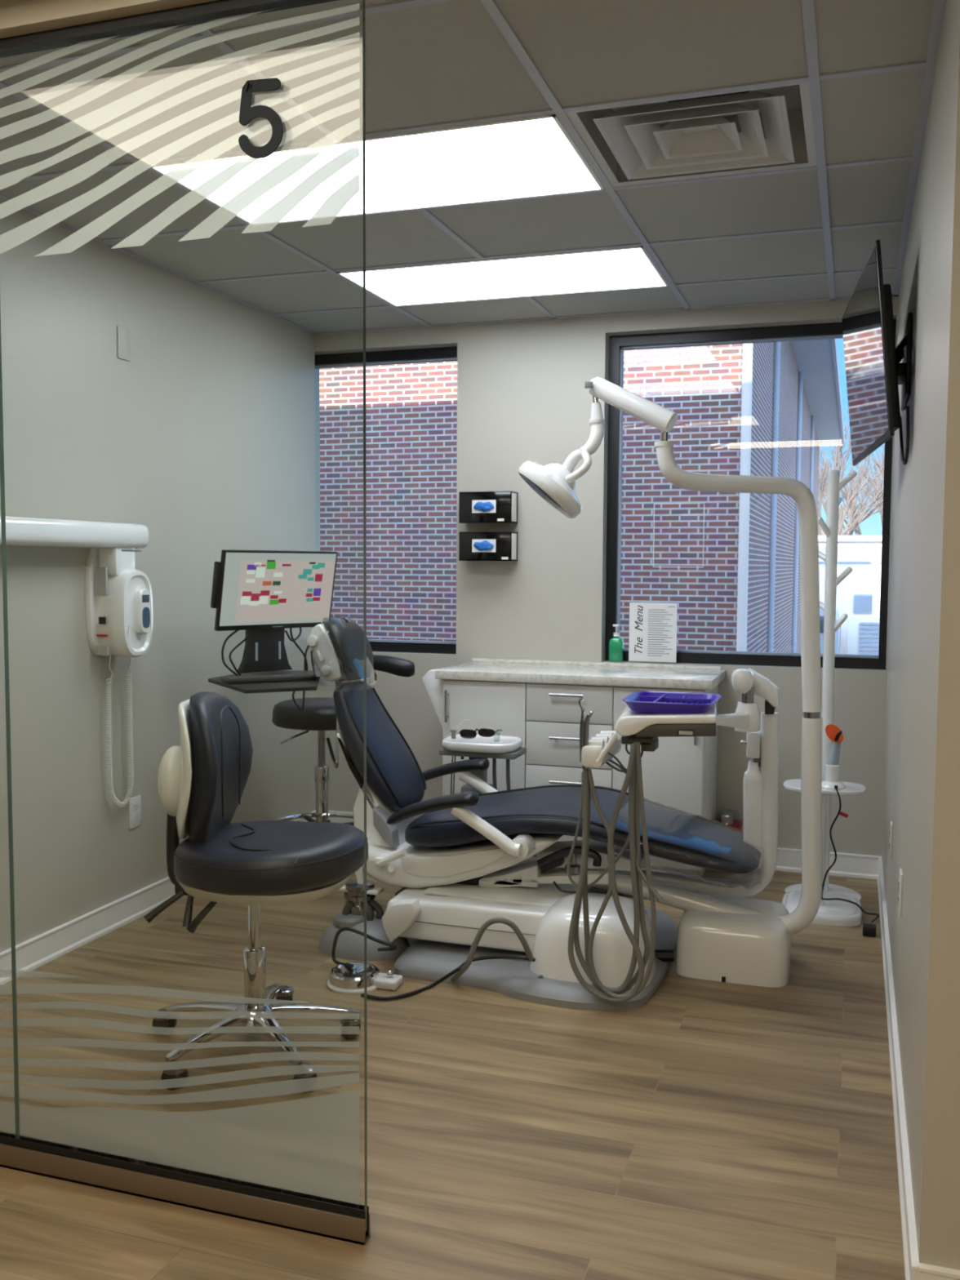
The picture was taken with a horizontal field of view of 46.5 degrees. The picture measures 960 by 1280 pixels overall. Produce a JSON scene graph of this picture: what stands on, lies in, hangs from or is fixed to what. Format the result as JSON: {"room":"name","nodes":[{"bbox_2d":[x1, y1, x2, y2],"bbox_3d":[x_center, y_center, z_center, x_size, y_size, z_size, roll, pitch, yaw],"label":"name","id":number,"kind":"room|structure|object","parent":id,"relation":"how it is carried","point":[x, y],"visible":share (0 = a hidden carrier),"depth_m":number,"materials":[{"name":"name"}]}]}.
{"room":"dental clinic","nodes":[
{"label":"dental clinic","id":0,"kind":"room"},
{"bbox_2d":[0,200,316,952],"bbox_3d":[-1.379,-0.179,4.132,0.120,2.479,3.145,2,4,18],"label":"wall","id":1,"kind":"structure","parent":0,"point":[204,440],"depth_m":4.13,"materials":[{"name":"paint"}]},
{"bbox_2d":[0,515,153,807],"bbox_3d":[-1.435,0.131,3.558,0.152,1.040,1.205,2,4,18],"label":"dental x-ray machine","id":2,"kind":"object","parent":1,"relation":"attached to","point":[119,614],"visible":1,"depth_m":3.94,"materials":[{"name":"plastic"}]},
{"bbox_2d":[98,547,135,575],"bbox_3d":[-1.294,-0.291,3.998,0.080,0.120,0.130,2,4,18],"label":"bracket","id":3,"kind":"object","parent":2,"relation":"attached to","point":[117,561],"depth_m":3.94,"materials":[{"name":"white plastic"}]},
{"bbox_2d":[116,325,130,361],"bbox_3d":[-1.303,-1.083,4.086,0.006,0.116,0.070,2,4,18],"label":"blank plate","id":4,"kind":"object","parent":1,"relation":"attached to","point":[123,334],"visible":1,"depth_m":4.08,"materials":[{"name":"paint"}]},
{"bbox_2d":[128,795,141,829],"bbox_3d":[-1.303,0.651,4.226,0.008,0.116,0.070,2,4,18],"label":"wall outlet","id":5,"kind":"object","parent":1,"relation":"attached to","point":[135,803],"visible":0.98,"depth_m":4.22,"materials":[{"name":"plastic"}]},
{"bbox_2d":[133,802,138,810],"bbox_3d":[-1.301,0.630,4.223,0.003,0.033,0.030,2,4,18],"label":"socket","id":6,"kind":"object","parent":5,"relation":"attached to","point":[135,805],"depth_m":4.22,"materials":[{"name":"white plastic"}]},
{"bbox_2d":[133,813,138,822],"bbox_3d":[-1.301,0.672,4.226,0.003,0.033,0.030,2,4,18],"label":"socket","id":7,"kind":"object","parent":5,"relation":"attached to","point":[135,815],"depth_m":4.22,"materials":[{"name":"white plastic"}]},
{"bbox_2d":[0,809,315,984],"bbox_3d":[-1.305,1.006,4.238,0.016,0.100,3.045,2,4,18],"label":"baseboard","id":8,"kind":"structure","parent":1,"relation":"attached to","point":[41,949],"depth_m":3.96,"materials":[{"name":"white wood"}]},
{"bbox_2d":[208,627,321,711],"bbox_3d":[-0.845,0.088,4.500,0.411,0.402,1.394,0,4,-6],"label":"monitor stand","id":9,"kind":"object","parent":1,"relation":"attached to","point":[264,653],"visible":0.82,"depth_m":4.30,"materials":[{"name":"black plastic"}]},
{"bbox_2d":[208,670,321,693],"bbox_3d":[-0.806,0.152,4.154,0.411,0.014,0.691,0,4,-6],"label":"keyboard tray","id":10,"kind":"object","parent":9,"relation":"on","point":[292,686],"depth_m":3.99,"materials":[{"name":"black plastic"}]},
{"bbox_2d":[220,673,319,684],"bbox_3d":[-0.768,0.140,4.095,0.340,0.016,0.110,-2,4,-26],"label":"keyboard","id":11,"kind":"object","parent":9,"relation":"on","point":[295,677],"visible":0.99,"depth_m":4.06,"materials":[{"name":"black plastic"}]},
{"bbox_2d":[210,549,337,631],"bbox_3d":[-0.790,-0.193,4.309,0.535,0.302,0.089,-3,5,-44],"label":"computer monitor","id":12,"kind":"object","parent":9,"relation":"attached to","point":[252,589],"visible":0.98,"depth_m":4.28,"materials":[{"name":"black plastic"}]},
{"bbox_2d":[0,868,905,1279],"bbox_3d":[-0.218,1.244,2.295,8.200,0.100,6.650,2,4,18],"label":"floor","id":13,"kind":"structure","parent":0,"point":[703,1129],"depth_m":2.71,"materials":[{"name":"brown wood"}]},
{"bbox_2d":[0,0,370,1245],"bbox_3d":[-1.012,-0.033,2.409,1.674,2.423,0.032,2,4,18],"label":"glass wall","id":14,"kind":"structure","parent":13,"relation":"on","point":[295,1164],"depth_m":2.28,"materials":[{"name":"clear glass"}]},
{"bbox_2d":[0,0,217,39],"bbox_3d":[-2.162,-1.302,2.711,4.115,0.056,0.100,2,4,18],"label":"header","id":15,"kind":"structure","parent":14,"relation":"attached to","point":[17,17],"depth_m":2.22,"materials":[{"name":"paint"}]},
{"bbox_2d":[143,691,368,1092],"bbox_3d":[-0.604,0.645,3.054,0.582,0.988,0.596,-2,4,-29],"label":"stool","id":16,"kind":"object","parent":13,"relation":"on","point":[202,782],"visible":0.84,"depth_m":2.98,"materials":[{"name":"black leather"}]},
{"bbox_2d":[271,654,414,826],"bbox_3d":[-0.568,0.529,4.837,0.794,0.979,0.565,2,4,18],"label":"stool","id":17,"kind":"object","parent":13,"relation":"on","point":[319,713],"visible":0.38,"depth_m":4.70,"materials":[{"name":"black leather"}]},
{"bbox_2d":[319,879,409,960],"bbox_3d":[-0.406,0.970,3.920,0.332,0.224,0.253,2,4,18],"label":"housing","id":18,"kind":"object","parent":13,"relation":"on","point":[349,944],"visible":0.81,"depth_m":3.87,"materials":[{"name":"grey plastic"}]},
{"bbox_2d":[326,926,535,999],"bbox_3d":[-0.185,1.034,3.535,0.664,0.158,0.293,2,4,28],"label":"foot pedal","id":19,"kind":"object","parent":13,"relation":"on","point":[347,978],"visible":0.95,"depth_m":3.54,"materials":[{"name":"plastic"}]},
{"bbox_2d":[306,614,761,1010],"bbox_3d":[0.157,0.507,3.919,1.631,1.155,0.987,2,4,18],"label":"dental chair","id":20,"kind":"object","parent":13,"relation":"on","point":[460,865],"visible":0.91,"depth_m":3.76,"materials":[{"name":"leather"}]},
{"bbox_2d":[439,734,536,857],"bbox_3d":[0.076,0.623,4.486,0.473,0.443,0.251,2,4,26],"label":"console","id":21,"kind":"object","parent":20,"relation":"attached to","point":[508,748],"visible":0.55,"depth_m":4.43,"materials":[{"name":"white plastic"}]},
{"bbox_2d":[449,719,468,738],"bbox_3d":[-0.083,0.361,4.533,0.079,0.082,0.020,2,4,18],"label":"syringe","id":22,"kind":"object","parent":21,"relation":"on","point":[453,731],"visible":1,"depth_m":4.53,"materials":[{"name":"grey plastic"}]},
{"bbox_2d":[458,728,502,738],"bbox_3d":[0.002,0.371,4.514,0.154,0.046,0.103,2,4,18],"label":"sunglasses","id":23,"kind":"object","parent":21,"relation":"on","point":[485,732],"visible":1,"depth_m":4.47,"materials":[{"name":"black plastic"}]},
{"bbox_2d":[441,734,523,753],"bbox_3d":[0.009,0.417,4.505,0.315,0.036,0.240,2,4,18],"label":"tray","id":24,"kind":"object","parent":21,"relation":"on","point":[495,744],"depth_m":4.43,"materials":[{"name":"white plastic"}]},
{"bbox_2d":[450,916,533,981],"bbox_3d":[0.023,0.978,3.505,0.282,0.258,0.116,2,4,18],"label":"hose","id":25,"kind":"object","parent":20,"relation":"on","point":[498,919],"visible":1,"depth_m":3.46,"materials":[{"name":"grey rubber"}]},
{"bbox_2d":[423,883,588,906],"bbox_3d":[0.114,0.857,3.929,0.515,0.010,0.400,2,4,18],"label":"chair base","id":26,"kind":"object","parent":20,"relation":"on","point":[543,894],"depth_m":3.81,"materials":[{"name":"white plastic"}]},
{"bbox_2d":[518,377,822,935],"bbox_3d":[0.608,0.075,3.574,0.953,1.808,0.425,2,4,18],"label":"light","id":27,"kind":"object","parent":20,"relation":"attached to","point":[555,483],"visible":0.95,"depth_m":3.57,"materials":[{"name":"white plastic"}]},
{"bbox_2d":[567,667,780,1003],"bbox_3d":[0.605,0.585,3.574,0.643,0.965,0.711,2,4,18],"label":"dental delivery unit","id":28,"kind":"object","parent":20,"relation":"attached to","point":[636,729],"visible":0.98,"depth_m":3.36,"materials":[{"name":"white plastic"}]},
{"bbox_2d":[577,697,585,761],"bbox_3d":[0.307,0.271,3.381,0.021,0.197,0.014,2,4,18],"label":"dental handpiece","id":29,"kind":"object","parent":28,"relation":"in","point":[581,699],"visible":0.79,"depth_m":3.38,"materials":[{"name":"silver metal"}]},
{"bbox_2d":[582,710,593,768],"bbox_3d":[0.318,0.292,3.295,0.032,0.174,0.019,2,4,18],"label":"dental handpiece","id":30,"kind":"object","parent":28,"relation":"in","point":[586,722],"visible":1,"depth_m":3.29,"materials":[{"name":"silver metal"}]},
{"bbox_2d":[622,690,721,714],"bbox_3d":[0.582,0.190,3.379,0.273,0.035,0.292,2,4,18],"label":"tray","id":31,"kind":"object","parent":28,"relation":"on","point":[644,701],"visible":1,"depth_m":3.35,"materials":[{"name":"purple plastic"}]},
{"bbox_2d":[442,679,718,875],"bbox_3d":[0.444,0.593,4.956,1.134,0.845,0.519,2,4,18],"label":"base cabinet","id":32,"kind":"object","parent":13,"relation":"on","point":[681,774],"visible":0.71,"depth_m":4.74,"materials":[{"name":"laminate"}]},
{"bbox_2d":[422,666,449,726],"bbox_3d":[-0.171,0.267,5.074,0.113,0.284,0.220,2,4,18],"label":"file holder","id":33,"kind":"object","parent":32,"relation":"attached to","point":[434,687],"visible":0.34,"depth_m":4.96,"materials":[{"name":"white plastic"}]},
{"bbox_2d":[435,657,725,689],"bbox_3d":[0.450,0.144,4.931,1.195,0.052,0.509,2,4,18],"label":"countertop","id":34,"kind":"structure","parent":32,"relation":"on","point":[580,673],"depth_m":4.82,"materials":[{"name":"stone"}]},
{"bbox_2d":[608,623,623,662],"bbox_3d":[0.630,0.013,5.175,0.068,0.174,0.051,2,4,18],"label":"sanitizer bottle","id":35,"kind":"object","parent":34,"relation":"on","point":[615,643],"visible":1,"depth_m":5.16,"materials":[{"name":"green plastic"}]},
{"bbox_2d":[628,601,678,663],"bbox_3d":[0.797,-0.035,5.133,0.224,0.277,0.045,2,4,18],"label":"menu sign","id":36,"kind":"object","parent":34,"relation":"on","point":[652,625],"visible":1,"depth_m":5.11,"materials":[{"name":"white paper"}]},
{"bbox_2d":[654,894,791,987],"bbox_3d":[0.824,1.000,3.778,0.437,0.196,0.332,2,4,18],"label":"utility box","id":37,"kind":"object","parent":13,"relation":"on","point":[748,949],"visible":0.85,"depth_m":3.63,"materials":[{"name":"white plastic"}]},
{"bbox_2d":[784,470,861,901],"bbox_3d":[1.410,0.184,4.527,0.300,1.730,0.300,2,4,18],"label":"coat rack","id":38,"kind":"object","parent":13,"relation":"on","point":[830,528],"visible":0.63,"depth_m":4.50,"materials":[{"name":"white plastic"}]},
{"bbox_2d":[781,778,866,926],"bbox_3d":[1.331,0.809,4.341,0.304,0.507,0.310,2,4,18],"label":"stand","id":39,"kind":"object","parent":13,"relation":"on","point":[837,913],"visible":0.7,"depth_m":4.26,"materials":[{"name":"white plastic"}]},
{"bbox_2d":[783,778,866,795],"bbox_3d":[1.323,0.572,4.297,0.304,0.027,0.220,2,4,18],"label":"shelf","id":40,"kind":"object","parent":39,"relation":"attached to","point":[851,788],"depth_m":4.24,"materials":[{"name":"white plastic"}]},
{"bbox_2d":[821,724,879,922],"bbox_3d":[1.352,0.676,4.171,0.136,0.702,0.288,-1,4,-18],"label":"light","id":41,"kind":"object","parent":39,"relation":"on","point":[831,781],"visible":0.98,"depth_m":4.22,"materials":[{"name":"white plastic"}]},
{"bbox_2d":[862,923,875,937],"bbox_3d":[1.426,1.062,4.094,0.046,0.036,0.050,2,4,18],"label":"power adapter","id":42,"kind":"object","parent":13,"relation":"on","point":[868,929],"visible":1,"depth_m":4.07,"materials":[{"name":"black plastic"}]},
{"bbox_2d":[0,0,933,332],"bbox_3d":[-0.204,-1.374,2.118,8.200,0.190,6.650,2,4,18],"label":"ceiling","id":43,"kind":"structure","parent":0,"point":[446,61],"depth_m":2.94,"materials":[{"name":"tile"}]},
{"bbox_2d":[150,114,604,223],"bbox_3d":[-0.285,-1.354,3.267,1.196,0.012,0.586,2,4,18],"label":"recessed light","id":44,"kind":"object","parent":43,"relation":"in","point":[531,157],"visible":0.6,"depth_m":3.21,"materials":[{"name":"white plastic"}]},
{"bbox_2d":[0,0,946,334],"bbox_3d":[-0.255,-1.270,1.973,8.200,0.012,6.734,2,4,18],"label":"grid","id":45,"kind":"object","parent":43,"relation":"attached to","point":[814,77],"depth_m":3.13,"materials":[{"name":"white metal"}]},
{"bbox_2d":[336,245,668,306],"bbox_3d":[0.102,-1.430,4.421,1.196,0.012,0.586,2,4,18],"label":"recessed light","id":46,"kind":"object","parent":43,"relation":"in","point":[624,268],"visible":1,"depth_m":4.40,"materials":[{"name":"white plastic"}]},
{"bbox_2d":[565,81,817,186],"bbox_3d":[0.583,-1.407,2.972,0.588,0.161,0.588,2,4,18],"label":"ceiling vent","id":47,"kind":"object","parent":43,"relation":"in","point":[771,128],"visible":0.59,"depth_m":3.03,"materials":[{"name":"white metal"}]},
{"bbox_2d":[314,296,898,856],"bbox_3d":[0.507,-0.248,5.288,2.962,2.479,0.250,2,4,18],"label":"wall","id":48,"kind":"structure","parent":0,"point":[522,396],"depth_m":5.18,"materials":[{"name":"paint"}]},
{"bbox_2d":[328,810,353,822],"bbox_3d":[-0.443,0.922,5.543,0.820,0.100,0.016,2,4,18],"label":"baseboard","id":49,"kind":"structure","parent":48,"relation":"attached to","point":[335,820],"depth_m":5.63,"materials":[{"name":"white wood"}]},
{"bbox_2d":[315,346,457,653],"bbox_3d":[-0.476,-0.684,5.581,0.848,1.484,0.065,2,4,18],"label":"window","id":50,"kind":"structure","parent":48,"relation":"in","point":[444,353],"depth_m":5.52,"materials":[{"name":"black metal"}]},
{"bbox_2d":[458,491,518,524],"bbox_3d":[0.038,-0.618,5.220,0.256,0.144,0.129,2,4,18],"label":"dispenser","id":51,"kind":"object","parent":48,"relation":"attached to","point":[474,507],"visible":1,"depth_m":5.18,"materials":[{"name":"plastic"}]},
{"bbox_2d":[458,531,518,560],"bbox_3d":[0.038,-0.437,5.232,0.256,0.134,0.128,2,4,18],"label":"dispenser","id":52,"kind":"object","parent":48,"relation":"attached to","point":[498,545],"visible":1,"depth_m":5.19,"materials":[{"name":"plastic"}]},
{"bbox_2d":[714,808,742,833],"bbox_3d":[1.097,0.835,4.938,0.120,0.167,0.171,2,4,18],"label":"sharps container","id":53,"kind":"object","parent":48,"relation":"attached to","point":[726,819],"visible":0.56,"depth_m":4.90,"materials":[{"name":"red plastic"}]},
{"bbox_2d":[714,818,742,833],"bbox_3d":[1.093,0.856,4.926,0.120,0.102,0.144,2,4,18],"label":"tub","id":54,"kind":"object","parent":53,"relation":"in","point":[736,824],"depth_m":4.90,"materials":[{"name":"red plastic"}]},
{"bbox_2d":[604,319,896,669],"bbox_3d":[1.188,-0.636,5.026,1.238,1.497,0.065,2,4,18],"label":"window","id":55,"kind":"structure","parent":48,"relation":"in","point":[617,344],"depth_m":5.05,"materials":[{"name":"black metal"}]},
{"bbox_2d":[653,502,704,567],"bbox_3d":[0.911,-0.480,5.127,0.231,0.293,0.007,2,4,18],"label":"decal","id":56,"kind":"object","parent":55,"relation":"attached to","point":[682,503],"visible":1,"depth_m":5.13,"materials":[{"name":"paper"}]},
{"bbox_2d":[775,847,879,879],"bbox_3d":[1.395,0.974,4.930,0.707,0.100,0.016,2,4,18],"label":"baseboard","id":57,"kind":"structure","parent":48,"relation":"attached to","point":[846,864],"depth_m":4.87,"materials":[{"name":"white wood"}]},
{"bbox_2d":[881,0,959,1270],"bbox_3d":[2.764,-0.080,2.996,3.058,2.479,3.275,2,4,18],"label":"wall","id":58,"kind":"structure","parent":0,"point":[922,791],"depth_m":2.17,"materials":[{"name":"paint"}]},
{"bbox_2d":[841,239,912,466],"bbox_3d":[1.282,-0.830,3.559,0.176,0.610,1.030,1,4,13],"label":"television","id":59,"kind":"object","parent":58,"relation":"attached to","point":[874,371],"visible":1,"depth_m":3.33,"materials":[{"name":"black plastic"}]},
{"bbox_2d":[888,821,893,859],"bbox_3d":[1.380,0.672,3.756,0.008,0.116,0.070,2,4,18],"label":"wall outlet","id":60,"kind":"object","parent":58,"relation":"attached to","point":[891,824],"visible":1,"depth_m":3.72,"materials":[{"name":"plastic"}]},
{"bbox_2d":[877,856,919,1279],"bbox_3d":[1.251,1.075,3.415,0.016,0.100,2.987,2,4,18],"label":"baseboard","id":61,"kind":"structure","parent":58,"relation":"attached to","point":[909,1242],"depth_m":2.64,"materials":[{"name":"white wood"}]},
{"bbox_2d":[897,868,902,917],"bbox_3d":[1.126,0.677,2.996,0.008,0.116,0.070,2,4,18],"label":"wall outlet","id":62,"kind":"object","parent":58,"relation":"attached to","point":[900,882],"visible":1,"depth_m":2.96,"materials":[{"name":"plastic"}]},
{"bbox_2d":[911,1261,959,1279],"bbox_3d":[2.230,1.209,1.521,3.070,0.100,0.016,2,4,18],"label":"baseboard","id":63,"kind":"structure","parent":58,"relation":"attached to","point":[926,1272],"depth_m":1.99,"materials":[{"name":"white wood"}]},
{"label":"outside","id":64,"kind":"structure","parent":0,"visible":0},
{"bbox_3d":[23.067,-0.846,69.037,120.000,0.300,134.600,2,4,18],"label":"ground","id":65,"kind":"structure","parent":64,"visible":0},
{"bbox_2d":[319,338,844,653],"bbox_3d":[0.242,-2.158,26.516,15.560,7.820,27.400,2,4,18],"label":"brick building","id":66,"kind":"structure","parent":65,"relation":"on","point":[754,409],"depth_m":13.13,"materials":[{"name":"red brick"}]},
{"bbox_2d":[819,606,840,653],"bbox_3d":[12.484,-0.233,41.425,1.640,2.095,4.450,2,4,18],"label":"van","id":67,"kind":"object","parent":65,"relation":"on","point":[837,634],"visible":0.08,"depth_m":39.23,"materials":[{"name":"white metal"}]},
{"bbox_2d":[817,438,878,535],"bbox_3d":[33.785,-11.243,102.736,7.768,16.047,10.343,2,4,18],"label":"bare tree","id":68,"kind":"object","parent":65,"relation":"on","point":[857,531],"visible":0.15,"depth_m":101.60,"materials":[{"name":"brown plant"}]},
{"bbox_2d":[817,535,881,654],"bbox_3d":[23.647,-1.728,44.794,19.800,4.740,8.400,2,4,18],"label":"building","id":69,"kind":"structure","parent":65,"relation":"on","point":[858,593],"depth_m":43.50,"materials":[{"name":"concrete"}]},
{"bbox_2d":[853,594,871,613],"bbox_3d":[14.897,-1.414,43.471,0.660,0.720,0.100,2,4,18],"label":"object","id":70,"kind":"structure","parent":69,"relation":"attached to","point":[862,602],"depth_m":43.45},
{"bbox_2d":[817,405,883,535],"bbox_3d":[24.664,-8.974,78.596,8.770,14.698,9.071,2,4,18],"label":"bare tree","id":71,"kind":"object","parent":65,"relation":"on","point":[824,504],"visible":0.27,"depth_m":77.33,"materials":[{"name":"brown plant"}]},
{"bbox_2d":[817,444,884,535],"bbox_3d":[17.235,-4.927,54.279,5.988,9.805,5.264,0,4,-6],"label":"bare tree","id":72,"kind":"object","parent":65,"relation":"on","point":[820,494],"visible":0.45,"depth_m":54.04,"materials":[{"name":"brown plant"}]},
{"bbox_2d":[846,615,879,655],"bbox_3d":[14.445,-0.041,41.662,1.460,1.700,1.180,2,4,18],"label":"utility box","id":73,"kind":"object","parent":65,"relation":"on","point":[863,631],"visible":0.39,"depth_m":41.19,"materials":[{"name":"white metal"}]},
{"bbox_2d":[847,448,884,502],"bbox_3d":[33.418,-9.293,87.580,9.211,14.218,8.535,2,4,18],"label":"bare tree","id":74,"kind":"object","parent":65,"relation":"on","point":[859,465],"visible":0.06,"depth_m":89.82,"materials":[{"name":"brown plant"}]},
{"bbox_2d":[853,443,884,527],"bbox_3d":[23.318,-6.212,63.861,4.172,11.139,7.885,2,4,18],"label":"bare tree","id":75,"kind":"object","parent":65,"relation":"on","point":[880,509],"visible":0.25,"depth_m":64.02,"materials":[{"name":"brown plant"}]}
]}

